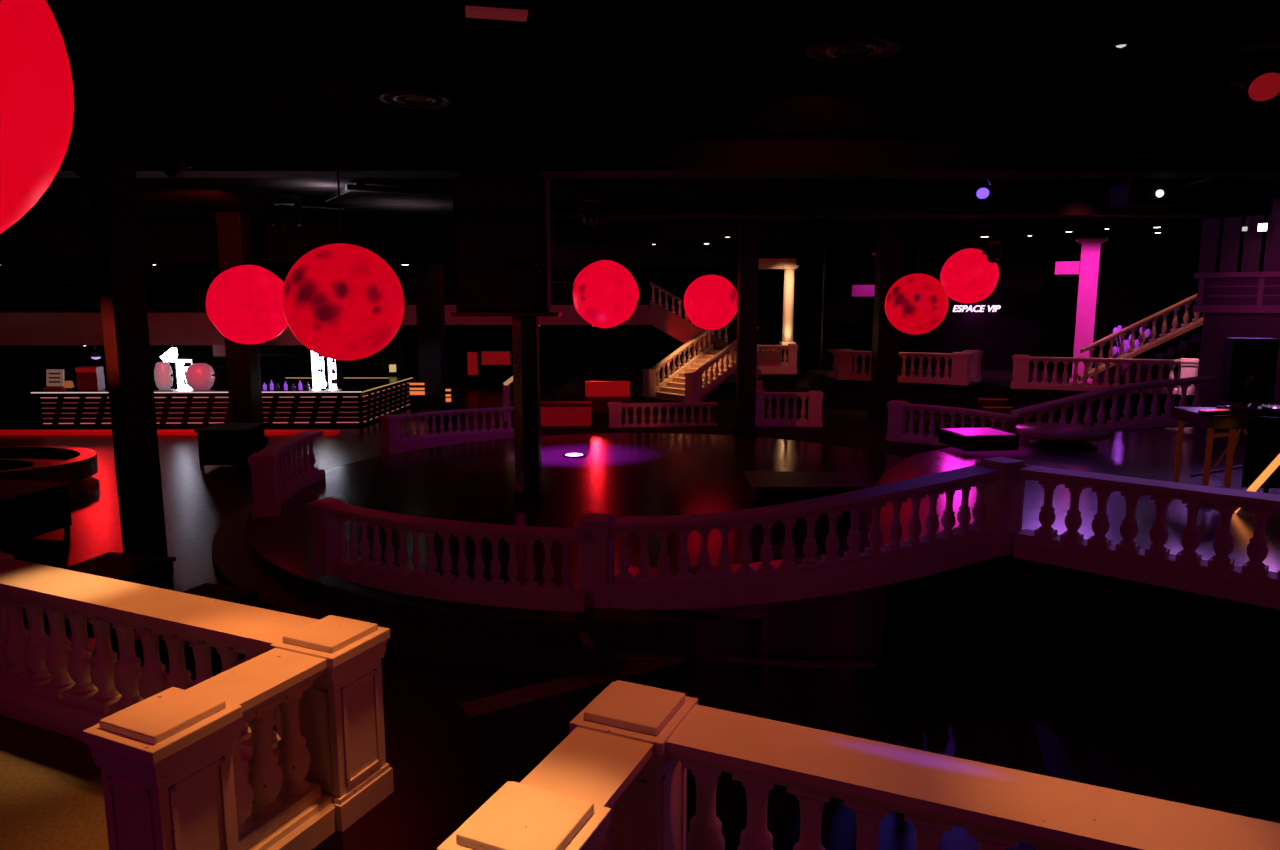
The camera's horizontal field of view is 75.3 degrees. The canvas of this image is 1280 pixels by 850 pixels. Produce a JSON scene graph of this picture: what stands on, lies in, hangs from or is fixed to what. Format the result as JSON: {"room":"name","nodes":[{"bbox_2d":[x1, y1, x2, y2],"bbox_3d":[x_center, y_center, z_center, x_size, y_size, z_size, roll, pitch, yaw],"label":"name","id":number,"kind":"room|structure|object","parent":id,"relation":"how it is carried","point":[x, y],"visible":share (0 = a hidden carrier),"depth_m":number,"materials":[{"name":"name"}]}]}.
{"room":"entertainment venue","nodes":[
{"label":"entertainment venue","id":0,"kind":"room"},
{"bbox_2d":[0,264,106,392],"bbox_3d":[-27.900,-2.098,19.399,0.200,6.200,49.000,0,8,0],"label":"wall","id":1,"kind":"structure","parent":0,"point":[22,367],"depth_m":38.62,"materials":[{"name":"paint"}]},
{"bbox_2d":[0,225,457,263],"bbox_3d":[-15.900,-5.512,25.372,23.800,1.149,0.600,0,8,0],"label":"ceiling beam","id":2,"kind":"structure","parent":1,"relation":"attached to","point":[19,244],"depth_m":25.07,"materials":[{"name":"black paint"}]},
{"bbox_2d":[54,139,1279,177],"bbox_3d":[-3.000,-4.005,12.506,49.600,0.449,0.700,0,8,0],"label":"ceiling beam","id":3,"kind":"structure","parent":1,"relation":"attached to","point":[210,158],"depth_m":12.17,"materials":[{"name":"black paint"}]},
{"bbox_2d":[84,116,173,573],"bbox_3d":[-7.020,-0.938,11.383,0.504,6.198,0.504,6,10,38],"label":"column","id":4,"kind":"structure","parent":0,"point":[109,142],"depth_m":11.20,"materials":[{"name":"paint"}]},
{"bbox_2d":[0,312,302,344],"bbox_3d":[-19.000,-3.268,28.021,17.000,1.050,2.000,0,8,0],"label":"trim","id":5,"kind":"structure","parent":0,"point":[18,328],"depth_m":27.05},
{"bbox_2d":[0,282,211,312],"bbox_3d":[-18.800,-4.161,27.033,16.460,1.000,0.080,0,8,0],"label":"railing","id":6,"kind":"object","parent":5,"relation":"on","point":[13,310],"visible":0.55,"depth_m":27.01,"materials":[{"name":"black metal"}]},
{"bbox_2d":[0,430,339,434],"bbox_3d":[-18.000,0.223,24.661,18.000,0.099,0.450,0,8,0],"label":"trim","id":7,"kind":"structure","parent":0,"point":[2,432],"depth_m":24.44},
{"bbox_2d":[0,714,342,849],"bbox_3d":[-5.498,2.804,3.836,5.979,0.949,5.019,4,9,24],"label":"floor","id":8,"kind":"structure","parent":0,"point":[52,795],"depth_m":4.88,"materials":[{"name":"beige carpet"}]},
{"bbox_2d":[0,551,393,849],"bbox_3d":[-3.570,1.637,4.994,4.001,1.050,1.471,4,9,24],"label":"balustrade","id":9,"kind":"object","parent":8,"relation":"on","point":[183,767],"visible":1,"depth_m":4.57,"materials":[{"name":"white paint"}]},
{"bbox_2d":[216,212,267,443],"bbox_3d":[-10.750,-2.526,22.369,0.744,6.198,0.744,0,8,0],"label":"column","id":10,"kind":"structure","parent":0,"point":[242,360],"depth_m":22.19,"materials":[{"name":"paint"}]},
{"bbox_2d":[212,501,617,675],"bbox_3d":[-3.600,1.480,15.620,7.200,0.199,14.286,0,8,0],"label":"step","id":11,"kind":"structure","parent":0,"point":[233,565],"depth_m":9.08,"materials":[{"name":"brown carpet"}]},
{"bbox_2d":[415,264,446,412],"bbox_3d":[-7.400,-3.542,29.396,0.960,6.198,0.960,0,8,0],"label":"column","id":12,"kind":"structure","parent":0,"point":[429,284],"depth_m":29.10,"materials":[{"name":"paint"}]},
{"bbox_2d":[143,258,822,377],"bbox_3d":[-3.000,-5.589,43.548,50.000,6.200,0.200,0,8,0],"label":"wall","id":13,"kind":"structure","parent":0,"point":[565,350],"depth_m":43.52,"materials":[{"name":"paint"}]},
{"bbox_2d":[401,305,591,324],"bbox_3d":[-6.250,-5.017,37.670,8.500,0.850,4.000,0,8,0],"label":"trim","id":14,"kind":"structure","parent":0,"point":[570,316],"depth_m":35.71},
{"bbox_2d":[451,312,561,315],"bbox_3d":[-2.160,-1.803,13.521,1.720,0.060,0.540,0,8,0],"label":"ceiling beam","id":15,"kind":"structure","parent":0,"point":[454,313],"depth_m":13.26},
{"bbox_2d":[511,264,544,502],"bbox_3d":[-1.950,-1.550,14.225,0.480,5.798,0.480,0,8,0],"label":"column","id":16,"kind":"structure","parent":0,"point":[525,329],"depth_m":14.21,"materials":[{"name":"paint"}]},
{"bbox_2d":[459,657,685,716],"bbox_3d":[-0.625,2.611,8.466,2.425,0.006,0.315,-5,10,-30],"label":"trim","id":17,"kind":"structure","parent":0,"point":[510,698],"depth_m":8.32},
{"bbox_2d":[0,378,1279,849],"bbox_3d":[-3.000,1.070,19.857,50.000,0.200,49.000,0,8,0],"label":"floor","id":18,"kind":"structure","parent":0,"point":[990,699],"depth_m":7.90,"materials":[{"name":"brown wood"}]},
{"bbox_2d":[0,479,74,546],"bbox_3d":[-10.500,1.480,13.349,1.700,0.850,1.700,1,8,10],"label":"table","id":19,"kind":"object","parent":18,"relation":"on","point":[28,508],"visible":1,"depth_m":13.38,"materials":[{"name":"paint"}]},
{"bbox_2d":[0,445,97,481],"bbox_3d":[-14.200,0.996,17.747,4.810,0.550,3.447,0,8,0],"label":"curved sofa","id":20,"kind":"object","parent":18,"relation":"on","point":[22,462],"visible":0.88,"depth_m":18.11,"materials":[{"name":"leather"}]},
{"bbox_2d":[62,552,175,649],"bbox_3d":[-6.150,2.034,9.691,0.950,0.800,0.950,2,8,12],"label":"table","id":21,"kind":"object","parent":18,"relation":"on","point":[149,570],"visible":0.41,"depth_m":9.67,"materials":[{"name":"paint"}]},
{"bbox_2d":[175,357,201,388],"bbox_3d":[-15.550,-1.319,28.689,0.620,2.000,0.635,0,8,0],"label":"fridge","id":22,"kind":"object","parent":18,"relation":"on","point":[181,364],"visible":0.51,"depth_m":28.35,"materials":[{"name":"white metal"}]},
{"bbox_2d":[31,376,413,427],"bbox_3d":[-13.584,-0.854,28.411,10.304,1.160,5.718,0,8,0],"label":"bar counter","id":23,"kind":"object","parent":18,"relation":"on","point":[362,405],"depth_m":25.84,"materials":[{"name":"black paint"}]},
{"bbox_2d":[75,366,104,389],"bbox_3d":[-17.300,-1.474,26.127,0.640,0.720,0.362,0,8,0],"label":"display case","id":24,"kind":"object","parent":23,"relation":"on","point":[88,377],"visible":1,"depth_m":25.98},
{"bbox_2d":[153,362,173,389],"bbox_3d":[-14.980,-1.540,26.098,0.514,0.860,0.514,8,12,44],"label":"ice bucket","id":25,"kind":"object","parent":23,"relation":"on","point":[163,375],"visible":1,"depth_m":25.92,"materials":[{"name":"silver metal"}]},
{"bbox_2d":[31,391,361,392],"bbox_3d":[-13.672,-1.009,25.637,10.093,0.030,0.015,0,8,-1],"label":"light","id":26,"kind":"object","parent":23,"relation":"on","point":[33,391],"depth_m":25.64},
{"bbox_2d":[31,389,365,393],"bbox_3d":[-13.682,-1.061,26.001,10.093,0.060,0.720,0,8,-1],"label":"countertop","id":27,"kind":"structure","parent":23,"relation":"on","point":[73,390],"depth_m":25.90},
{"bbox_2d":[185,363,214,389],"bbox_3d":[-13.850,-1.528,26.151,0.830,0.820,0.830,8,12,44],"label":"ice bucket","id":28,"kind":"object","parent":23,"relation":"on","point":[199,376],"visible":1,"depth_m":25.86,"materials":[{"name":"silver metal"}]},
{"bbox_2d":[261,376,413,378],"bbox_3d":[-11.550,-1.772,30.915,6.100,0.060,0.500,0,8,0],"label":"countertop","id":29,"kind":"structure","parent":23,"relation":"on","point":[262,377],"depth_m":30.67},
{"bbox_2d":[344,377,411,392],"bbox_3d":[-8.885,-1.392,28.285,0.720,0.060,5.072,0,8,2],"label":"countertop","id":30,"kind":"structure","parent":23,"relation":"on","point":[383,382],"depth_m":28.21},
{"bbox_2d":[363,377,412,391],"bbox_3d":[-8.518,-1.390,28.274,0.015,0.030,5.072,0,8,2],"label":"light","id":31,"kind":"object","parent":23,"relation":"attached to","point":[405,379],"depth_m":28.28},
{"bbox_2d":[194,423,266,469],"bbox_3d":[-9.700,0.500,19.775,1.200,0.950,1.200,-1,8,-5],"label":"table","id":32,"kind":"object","parent":18,"relation":"on","point":[218,443],"visible":0.98,"depth_m":19.25,"materials":[{"name":"paint"}]},
{"bbox_2d":[150,341,406,388],"bbox_3d":[-14.000,-1.999,31.821,10.000,2.450,0.360,0,8,0],"label":"bar shelf","id":33,"kind":"object","parent":18,"relation":"on","point":[275,360],"visible":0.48,"depth_m":31.87,"materials":[{"name":"paint"}]},
{"bbox_2d":[310,350,327,388],"bbox_3d":[-11.100,-1.510,28.965,0.500,2.300,0.635,0,8,0],"label":"fridge","id":34,"kind":"object","parent":18,"relation":"on","point":[318,363],"visible":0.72,"depth_m":28.64,"materials":[{"name":"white metal"}]},
{"bbox_2d":[326,357,343,388],"bbox_3d":[-10.620,-1.436,28.975,0.340,2.150,0.635,0,8,0],"label":"fridge","id":35,"kind":"object","parent":18,"relation":"on","point":[335,376],"visible":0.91,"depth_m":28.67,"materials":[{"name":"white metal"}]},
{"bbox_2d":[379,407,513,455],"bbox_3d":[-4.755,0.127,21.979,4.249,1.079,0.726,-5,10,-33],"label":"balustrade","id":36,"kind":"object","parent":18,"relation":"on","point":[393,441],"visible":0.86,"depth_m":21.72,"materials":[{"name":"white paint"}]},
{"bbox_2d":[481,350,510,387],"bbox_3d":[-6.650,-2.583,38.380,1.400,1.730,0.110,0,8,0],"label":"sign","id":37,"kind":"object","parent":18,"relation":"on","point":[496,358],"visible":1,"depth_m":38.26,"materials":[{"name":"red metal"}]},
{"bbox_2d":[13,0,1279,257],"bbox_3d":[-3.000,-5.265,18.942,50.000,0.200,49.000,0,8,0],"label":"ceiling","id":38,"kind":"structure","parent":0,"point":[188,69],"depth_m":9.30,"materials":[{"name":"black paint"}]},
{"bbox_2d":[0,0,73,233],"bbox_3d":[-2.935,-1.694,2.908,1.513,2.276,1.513,0,8,0],"label":"lamp","id":39,"kind":"object","parent":38,"relation":"hanging from","point":[37,92],"visible":1,"depth_m":3.05,"materials":[{"name":"red rubber"}]},
{"bbox_2d":[157,133,191,177],"bbox_3d":[-6.626,-3.832,11.804,0.396,0.601,0.447,-7,11,-40],"label":"spotlight","id":40,"kind":"object","parent":38,"relation":"hanging from","point":[174,163],"visible":1,"depth_m":11.69,"materials":[{"name":"black metal"}]},
{"bbox_2d":[206,184,287,343],"bbox_3d":[-7.943,-3.240,16.816,1.593,3.198,1.586,0,8,0],"label":"lamp","id":41,"kind":"object","parent":38,"relation":"hanging from","point":[244,302],"visible":0.91,"depth_m":16.36,"materials":[{"name":"red rubber"}]},
{"bbox_2d":[266,193,302,239],"bbox_3d":[-7.750,-4.553,18.165,0.660,0.995,0.584,0,8,0],"label":"spotlight","id":42,"kind":"object","parent":38,"relation":"hanging from","point":[286,220],"visible":1,"depth_m":18.02,"materials":[{"name":"black metal"}]},
{"bbox_2d":[282,104,403,359],"bbox_3d":[-3.680,-2.341,10.220,1.438,3.089,1.438,0,8,0],"label":"lamp","id":43,"kind":"object","parent":38,"relation":"hanging from","point":[341,300],"visible":1,"depth_m":9.83,"materials":[{"name":"red rubber"}]},
{"bbox_2d":[278,183,429,209],"bbox_3d":[-6.238,-4.898,17.821,4.059,0.195,1.600,8,11,44],"label":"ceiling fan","id":44,"kind":"object","parent":38,"relation":"attached to","point":[355,187],"visible":0.86,"depth_m":16.84,"materials":[{"name":"black paint"}]},
{"bbox_2d":[376,87,455,108],"bbox_3d":[-2.600,-3.795,9.656,0.900,0.049,0.900,0,8,0],"label":"ceiling vent","id":45,"kind":"object","parent":38,"relation":"in","point":[406,97],"visible":1,"depth_m":9.59,"materials":[{"name":"black metal"}]},
{"bbox_2d":[390,93,442,104],"bbox_3d":[-2.600,-3.791,9.657,0.600,0.020,0.600,0,8,0],"label":"grille","id":46,"kind":"object","parent":45,"relation":"attached to","point":[395,98],"depth_m":9.64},
{"bbox_2d":[464,0,529,21],"bbox_3d":[-1.159,-3.357,6.731,0.520,0.078,0.240,-2,8,-12],"label":"ceiling panel","id":47,"kind":"object","parent":38,"relation":"attached to","point":[482,9],"visible":1,"depth_m":6.65,"materials":[{"name":"red metal"}]},
{"bbox_2d":[451,178,561,315],"bbox_3d":[-2.160,-3.049,13.341,1.720,2.578,0.540,0,8,0],"label":"speaker stack","id":48,"kind":"object","parent":38,"relation":"hanging from","point":[498,220],"visible":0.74,"depth_m":13.12,"materials":[{"name":"black paint"}]},
{"bbox_2d":[456,178,540,208],"bbox_3d":[-2.220,-3.708,12.996,1.320,0.620,0.015,0,8,0],"label":"grille","id":49,"kind":"object","parent":48,"relation":"attached to","point":[471,193],"depth_m":13.00,"materials":[{"name":"black metal"}]},
{"bbox_2d":[457,219,541,258],"bbox_3d":[-2.220,-2.936,13.107,1.320,0.620,0.015,0,8,0],"label":"grille","id":50,"kind":"object","parent":48,"relation":"attached to","point":[476,238],"depth_m":13.10,"materials":[{"name":"black metal"}]},
{"bbox_2d":[458,269,541,308],"bbox_3d":[-2.220,-2.164,13.219,1.320,0.620,0.015,0,8,0],"label":"grille","id":51,"kind":"object","parent":48,"relation":"attached to","point":[477,288],"depth_m":13.21,"materials":[{"name":"black metal"}]},
{"bbox_2d":[580,186,601,225],"bbox_3d":[-1.008,-4.494,17.060,0.440,0.794,0.451,-2,9,-15],"label":"spotlight","id":52,"kind":"object","parent":38,"relation":"hanging from","point":[592,210],"visible":1,"depth_m":16.95,"materials":[{"name":"black metal"}]},
{"bbox_2d":[573,197,638,327],"bbox_3d":[-0.778,-3.674,18.874,1.509,2.927,1.524,0,8,0],"label":"lamp","id":53,"kind":"object","parent":38,"relation":"hanging from","point":[605,293],"visible":1,"depth_m":18.42,"materials":[{"name":"red rubber"}]},
{"bbox_2d":[684,223,737,329],"bbox_3d":[2.032,-4.269,23.631,1.556,3.111,1.561,0,8,0],"label":"lamp","id":54,"kind":"object","parent":38,"relation":"hanging from","point":[710,301],"visible":0.98,"depth_m":23.19,"materials":[{"name":"red rubber"}]},
{"bbox_2d":[805,32,903,63],"bbox_3d":[2.000,-3.523,7.776,0.900,0.049,0.900,0,8,0],"label":"ceiling vent","id":55,"kind":"object","parent":38,"relation":"in","point":[851,47],"visible":1,"depth_m":7.71,"materials":[{"name":"black metal"}]},
{"bbox_2d":[821,39,886,58],"bbox_3d":[2.000,-3.519,7.777,0.600,0.020,0.600,0,8,0],"label":"grille","id":56,"kind":"object","parent":55,"relation":"attached to","point":[831,48],"depth_m":7.76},
{"bbox_2d":[885,217,947,334],"bbox_3d":[6.850,-3.802,20.467,1.500,3.129,1.500,0,8,0],"label":"lamp","id":57,"kind":"object","parent":38,"relation":"hanging from","point":[916,303],"visible":1,"depth_m":20.07,"materials":[{"name":"red rubber"}]},
{"bbox_2d":[940,218,998,302],"bbox_3d":[9.220,-4.586,23.180,1.522,2.353,1.525,0,8,0],"label":"lamp","id":58,"kind":"object","parent":38,"relation":"hanging from","point":[967,276],"visible":0.98,"depth_m":22.72,"materials":[{"name":"plastic"}]},
{"bbox_2d":[983,217,1002,262],"bbox_3d":[8.950,-4.785,21.007,0.440,1.348,0.432,0,8,0],"label":"spotlight","id":59,"kind":"object","parent":38,"relation":"hanging from","point":[993,252],"visible":0.98,"depth_m":20.98,"materials":[{"name":"black metal"}]},
{"bbox_2d":[1109,178,1187,207],"bbox_3d":[8.550,-4.061,13.945,0.960,0.748,0.635,0,8,0],"label":"projector","id":60,"kind":"object","parent":38,"relation":"hanging from","point":[1131,195],"visible":0.88,"depth_m":13.71,"materials":[{"name":"black paint"}]},
{"bbox_2d":[1227,24,1279,100],"bbox_3d":[5.386,-3.132,7.187,0.440,0.666,0.492,3,9,20],"label":"spotlight","id":61,"kind":"object","parent":38,"relation":"hanging from","point":[1257,74],"visible":1,"depth_m":7.12,"materials":[{"name":"black metal"}]},
{"bbox_2d":[245,370,1093,656],"bbox_3d":[7.485,-0.177,26.381,28.430,0.399,35.130,0,8,0],"label":"floor","id":62,"kind":"structure","parent":0,"point":[619,474],"depth_m":14.97,"materials":[{"name":"black"}]},
{"bbox_2d":[247,430,325,516],"bbox_3d":[-6.311,0.776,14.908,0.508,0.998,3.173,-1,8,-7],"label":"balustrade","id":63,"kind":"object","parent":62,"relation":"on","point":[275,480],"visible":1,"depth_m":14.60,"materials":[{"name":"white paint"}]},
{"bbox_2d":[308,497,587,611],"bbox_3d":[-2.386,1.505,9.779,3.807,0.922,0.547,3,9,22],"label":"balustrade","id":64,"kind":"object","parent":62,"relation":"on","point":[330,557],"visible":1,"depth_m":9.54,"materials":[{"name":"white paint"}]},
{"bbox_2d":[540,401,591,425],"bbox_3d":[-2.250,-0.328,23.758,1.740,0.650,0.580,0,8,0],"label":"bench","id":65,"kind":"object","parent":62,"relation":"on","point":[553,413],"visible":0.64,"depth_m":23.50,"materials":[{"name":"red fabric"}]},
{"bbox_2d":[584,381,629,412],"bbox_3d":[-1.050,-0.908,26.720,1.440,0.950,0.750,0,8,0],"label":"bench","id":66,"kind":"object","parent":62,"relation":"on","point":[600,393],"visible":0.86,"depth_m":26.89,"materials":[{"name":"red fabric"}]},
{"bbox_2d":[607,402,717,427],"bbox_3d":[0.646,-0.232,23.553,3.124,0.859,0.416,-1,8,-6],"label":"balustrade","id":67,"kind":"object","parent":62,"relation":"on","point":[615,408],"visible":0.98,"depth_m":23.45,"materials":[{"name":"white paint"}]},
{"bbox_2d":[642,327,757,401],"bbox_3d":[2.260,-2.361,31.009,3.370,2.600,2.840,-6,10,-38],"label":"staircase","id":68,"kind":"structure","parent":62,"relation":"on","point":[696,377],"depth_m":31.01,"materials":[{"name":"beige stone"}]},
{"bbox_2d":[755,390,823,426],"bbox_3d":[4.150,-0.470,23.525,2.018,0.998,0.415,1,8,4],"label":"balustrade","id":69,"kind":"object","parent":62,"relation":"on","point":[815,398],"visible":0.88,"depth_m":23.42,"materials":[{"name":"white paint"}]},
{"bbox_2d":[573,456,1030,609],"bbox_3d":[1.814,1.278,9.224,5.128,1.710,1.097,0,8,0],"label":"balustrade","id":70,"kind":"object","parent":62,"relation":"on","point":[997,512],"visible":0.99,"depth_m":9.05,"materials":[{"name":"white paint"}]},
{"bbox_2d":[745,471,869,517],"bbox_3d":[2.850,1.170,14.199,1.900,0.420,1.730,0,8,0],"label":"podium","id":71,"kind":"object","parent":62,"relation":"on","point":[765,488],"visible":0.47,"depth_m":13.92,"materials":[{"name":"black paint"}]},
{"bbox_2d":[886,400,1016,445],"bbox_3d":[7.521,0.046,20.197,3.111,1.068,0.559,7,11,40],"label":"balustrade","id":72,"kind":"object","parent":62,"relation":"on","point":[896,428],"visible":0.73,"depth_m":20.57,"materials":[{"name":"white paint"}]},
{"bbox_2d":[972,397,1023,421],"bbox_3d":[10.750,-0.472,24.933,1.100,0.600,1.112,0,8,0],"label":"steps","id":73,"kind":"structure","parent":62,"relation":"on","point":[992,404],"depth_m":25.03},
{"bbox_2d":[541,245,801,267],"bbox_3d":[1.250,-6.823,33.569,10.500,0.899,0.400,0,8,0],"label":"trim","id":74,"kind":"structure","parent":0,"point":[561,256],"depth_m":33.37,"materials":[{"name":"black paint"}]},
{"bbox_2d":[733,217,759,434],"bbox_3d":[2.820,-2.652,21.845,0.576,5.798,0.576,0,8,0],"label":"column","id":75,"kind":"structure","parent":0,"point":[748,237],"depth_m":21.62,"materials":[{"name":"paint"}]},
{"bbox_2d":[729,347,781,362],"bbox_3d":[4.400,-2.832,33.388,2.000,0.450,3.500,0,8,0],"label":"floor","id":76,"kind":"structure","parent":0,"point":[763,356],"depth_m":31.66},
{"bbox_2d":[649,282,729,350],"bbox_3d":[1.990,-4.194,34.252,3.220,3.340,1.800,0,8,0],"label":"staircase","id":77,"kind":"structure","parent":76,"relation":"on","point":[674,325],"depth_m":33.42,"materials":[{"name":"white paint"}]},
{"bbox_2d":[757,344,797,373],"bbox_3d":[5.100,-2.543,31.864,1.866,1.154,0.366,0,8,0],"label":"balustrade","id":78,"kind":"object","parent":76,"relation":"on","point":[784,367],"visible":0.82,"depth_m":31.77,"materials":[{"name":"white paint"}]},
{"bbox_2d":[628,553,885,656],"bbox_3d":[1.235,1.937,9.787,3.340,0.946,1.374,2,8,11],"label":"floor","id":79,"kind":"structure","parent":0,"point":[849,624],"depth_m":9.02,"materials":[{"name":"grey plastic"}]},
{"bbox_2d":[757,374,792,391],"bbox_3d":[5.100,-1.896,34.079,1.600,0.800,4.000,0,8,0],"label":"floor","id":80,"kind":"structure","parent":0,"point":[771,382],"depth_m":32.09,"materials":[{"name":"black carpet"}]},
{"bbox_2d":[759,258,797,344],"bbox_3d":[5.325,-4.917,33.239,1.849,3.420,0.598,0,8,0],"label":"column","id":81,"kind":"structure","parent":0,"point":[788,265],"depth_m":33.01,"materials":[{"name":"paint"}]},
{"bbox_2d":[702,655,875,667],"bbox_3d":[1.379,2.533,9.003,2.285,0.006,0.304,2,8,12],"label":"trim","id":82,"kind":"structure","parent":0,"point":[722,657],"depth_m":8.87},
{"bbox_2d":[867,220,904,421],"bbox_3d":[7.250,-3.024,24.419,0.744,5.798,0.744,0,8,0],"label":"column","id":83,"kind":"structure","parent":0,"point":[890,233],"depth_m":24.21,"materials":[{"name":"paint"}]},
{"bbox_2d":[808,370,971,414],"bbox_3d":[8.650,-1.188,28.625,4.500,0.960,5.800,0,8,0],"label":"floor","id":84,"kind":"structure","parent":0,"point":[844,393],"depth_m":27.57,"materials":[{"name":"black carpet"}]},
{"bbox_2d":[827,349,983,385],"bbox_3d":[8.546,-1.978,27.312,4.888,0.998,1.990,4,9,28],"label":"balustrade","id":85,"kind":"object","parent":84,"relation":"on","point":[966,364],"visible":0.84,"depth_m":26.48,"materials":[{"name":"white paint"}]},
{"bbox_2d":[820,240,1221,371],"bbox_3d":[14.300,-4.034,31.396,14.800,5.800,0.300,0,8,0],"label":"wall","id":86,"kind":"structure","parent":0,"point":[1138,279],"depth_m":31.15,"materials":[{"name":"paint"}]},
{"bbox_2d":[948,303,1002,313],"bbox_3d":[12.600,-4.383,31.156,2.000,0.420,0.065,0,8,0],"label":"sign","id":87,"kind":"object","parent":86,"relation":"attached to","point":[954,308],"visible":1,"depth_m":31.15,"materials":[{"name":"white plastic"}]},
{"bbox_2d":[836,427,1279,714],"bbox_3d":[8.050,1.563,11.896,11.900,1.099,13.900,0,8,0],"label":"raised platform","id":88,"kind":"structure","parent":0,"point":[1225,649],"depth_m":9.22,"materials":[{"name":"paint"}]},
{"bbox_2d":[938,427,1018,449],"bbox_3d":[6.551,0.262,16.096,1.100,0.275,1.015,-1,8,-8],"label":"ottoman","id":89,"kind":"object","parent":88,"relation":"on","point":[988,438],"visible":1,"depth_m":15.68,"materials":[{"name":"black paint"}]},
{"bbox_2d":[1015,423,1113,450],"bbox_3d":[8.200,0.234,16.099,1.720,0.330,1.720,0,8,0],"label":"round table","id":90,"kind":"object","parent":88,"relation":"on","point":[1056,436],"visible":1,"depth_m":15.77,"materials":[{"name":"wood"}]},
{"bbox_2d":[1011,376,1217,434],"bbox_3d":[10.394,-0.203,18.355,4.441,1.750,0.489,0,8,-3],"label":"balustrade","id":91,"kind":"object","parent":88,"relation":"on","point":[1153,420],"visible":0.76,"depth_m":18.32,"materials":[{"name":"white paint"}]},
{"bbox_2d":[1013,465,1279,609],"bbox_3d":[6.435,1.237,7.100,0.340,1.080,6.173,-8,11,-44],"label":"balustrade","id":92,"kind":"object","parent":88,"relation":"on","point":[1252,582],"visible":1,"depth_m":8.27,"materials":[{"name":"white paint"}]},
{"bbox_2d":[1172,407,1279,488],"bbox_3d":[9.933,0.416,11.936,3.800,1.160,1.100,1,8,10],"label":"table","id":93,"kind":"object","parent":88,"relation":"on","point":[1262,447],"visible":0.89,"depth_m":11.68,"materials":[{"name":"black paint"}]},
{"bbox_2d":[1211,337,1278,470],"bbox_3d":[9.743,-0.317,13.430,0.897,2.175,0.813,3,9,20],"label":"loudspeaker","id":94,"kind":"object","parent":88,"relation":"on","point":[1249,365],"visible":0.83,"depth_m":13.03,"materials":[{"name":"black paint"}]},
{"bbox_2d":[1231,342,1276,398],"bbox_3d":[9.617,-0.850,13.005,0.516,0.880,0.015,3,9,20],"label":"grille","id":95,"kind":"object","parent":94,"relation":"attached to","point":[1253,364],"depth_m":12.99,"materials":[{"name":"black metal"}]},
{"bbox_2d":[1235,454,1279,513],"bbox_3d":[8.140,0.639,10.889,0.807,1.018,0.230,0,8,0],"label":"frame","id":96,"kind":"object","parent":88,"relation":"on","point":[1264,478],"visible":0.43,"depth_m":10.79,"materials":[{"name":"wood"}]},
{"bbox_2d":[940,370,1194,427],"bbox_3d":[16.350,-0.974,27.140,10.500,0.960,8.800,0,8,0],"label":"floor","id":97,"kind":"structure","parent":0,"point":[993,383],"depth_m":24.34,"materials":[{"name":"black carpet"}]},
{"bbox_2d":[1011,355,1198,394],"bbox_3d":[13.125,-1.452,23.610,4.701,0.977,0.512,4,9,23],"label":"balustrade","id":98,"kind":"object","parent":97,"relation":"on","point":[1188,367],"visible":0.9,"depth_m":23.64,"materials":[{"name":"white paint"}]},
{"bbox_2d":[1078,294,1203,380],"bbox_3d":[14.800,-2.671,24.167,3.493,2.870,0.280,2,8,13],"label":"balustrade","id":99,"kind":"object","parent":97,"relation":"on","point":[1197,322],"visible":0.82,"depth_m":24.12,"materials":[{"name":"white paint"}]},
{"bbox_2d":[1109,334,1201,384],"bbox_3d":[15.557,-2.065,24.344,2.900,2.000,0.850,3,9,20],"label":"flight","id":100,"kind":"object","parent":97,"relation":"on","point":[1186,349],"visible":0.41,"depth_m":24.09,"materials":[{"name":"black stone"}]},
{"bbox_2d":[1055,237,1107,383],"bbox_3d":[13.726,-3.558,26.079,1.392,4.460,0.884,4,9,28],"label":"column","id":101,"kind":"structure","parent":0,"point":[1087,268],"depth_m":25.71,"materials":[{"name":"paint"}]},
{"bbox_2d":[1193,313,1279,426],"bbox_3d":[17.650,-1.105,20.149,8.100,3.220,3.800,0,8,0],"label":"wall","id":102,"kind":"structure","parent":0,"point":[1216,326],"depth_m":19.85,"materials":[{"name":"paint"}]},
{"bbox_2d":[1237,235,1266,271],"bbox_3d":[21.900,-2.098,19.399,0.200,6.200,49.000,0,8,0],"label":"wall","id":103,"kind":"structure","parent":0,"point":[1263,244],"depth_m":29.21,"materials":[{"name":"paint"}]},
{"bbox_2d":[549,199,1272,216],"bbox_3d":[9.600,-5.042,19.327,24.400,0.349,0.500,0,8,0],"label":"ceiling beam","id":104,"kind":"structure","parent":103,"relation":"attached to","point":[558,207],"depth_m":19.08,"materials":[{"name":"black paint"}]},
{"bbox_3d":[2.336,3.252,0.741,8.098,0.949,6.664,0,8,0],"label":"floor","id":105,"kind":"structure","parent":0,"visible":0},
{"bbox_2d":[437,680,1279,849],"bbox_3d":[1.790,1.984,2.595,4.825,1.050,1.401,4,9,24],"label":"balustrade","id":106,"kind":"object","parent":105,"relation":"on","point":[618,780],"visible":1,"depth_m":3.35,"materials":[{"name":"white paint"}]},
{"bbox_3d":[17.650,-2.738,19.913,8.100,0.080,3.800,0,8,0],"label":"floor","id":107,"kind":"structure","parent":0,"visible":0},
{"bbox_2d":[1192,271,1279,312],"bbox_3d":[16.416,-2.878,17.879,7.541,0.940,0.340,6,10,35],"label":"balcony","id":108,"kind":"object","parent":107,"relation":"on","point":[1218,292],"visible":1,"depth_m":19.47,"materials":[{"name":"paint"}]},
{"bbox_2d":[1198,199,1279,272],"bbox_3d":[14.825,-4.343,19.011,3.280,1.637,0.070,6,10,35],"label":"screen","id":109,"kind":"object","parent":108,"relation":"on","point":[1230,238],"visible":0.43,"depth_m":19.50,"materials":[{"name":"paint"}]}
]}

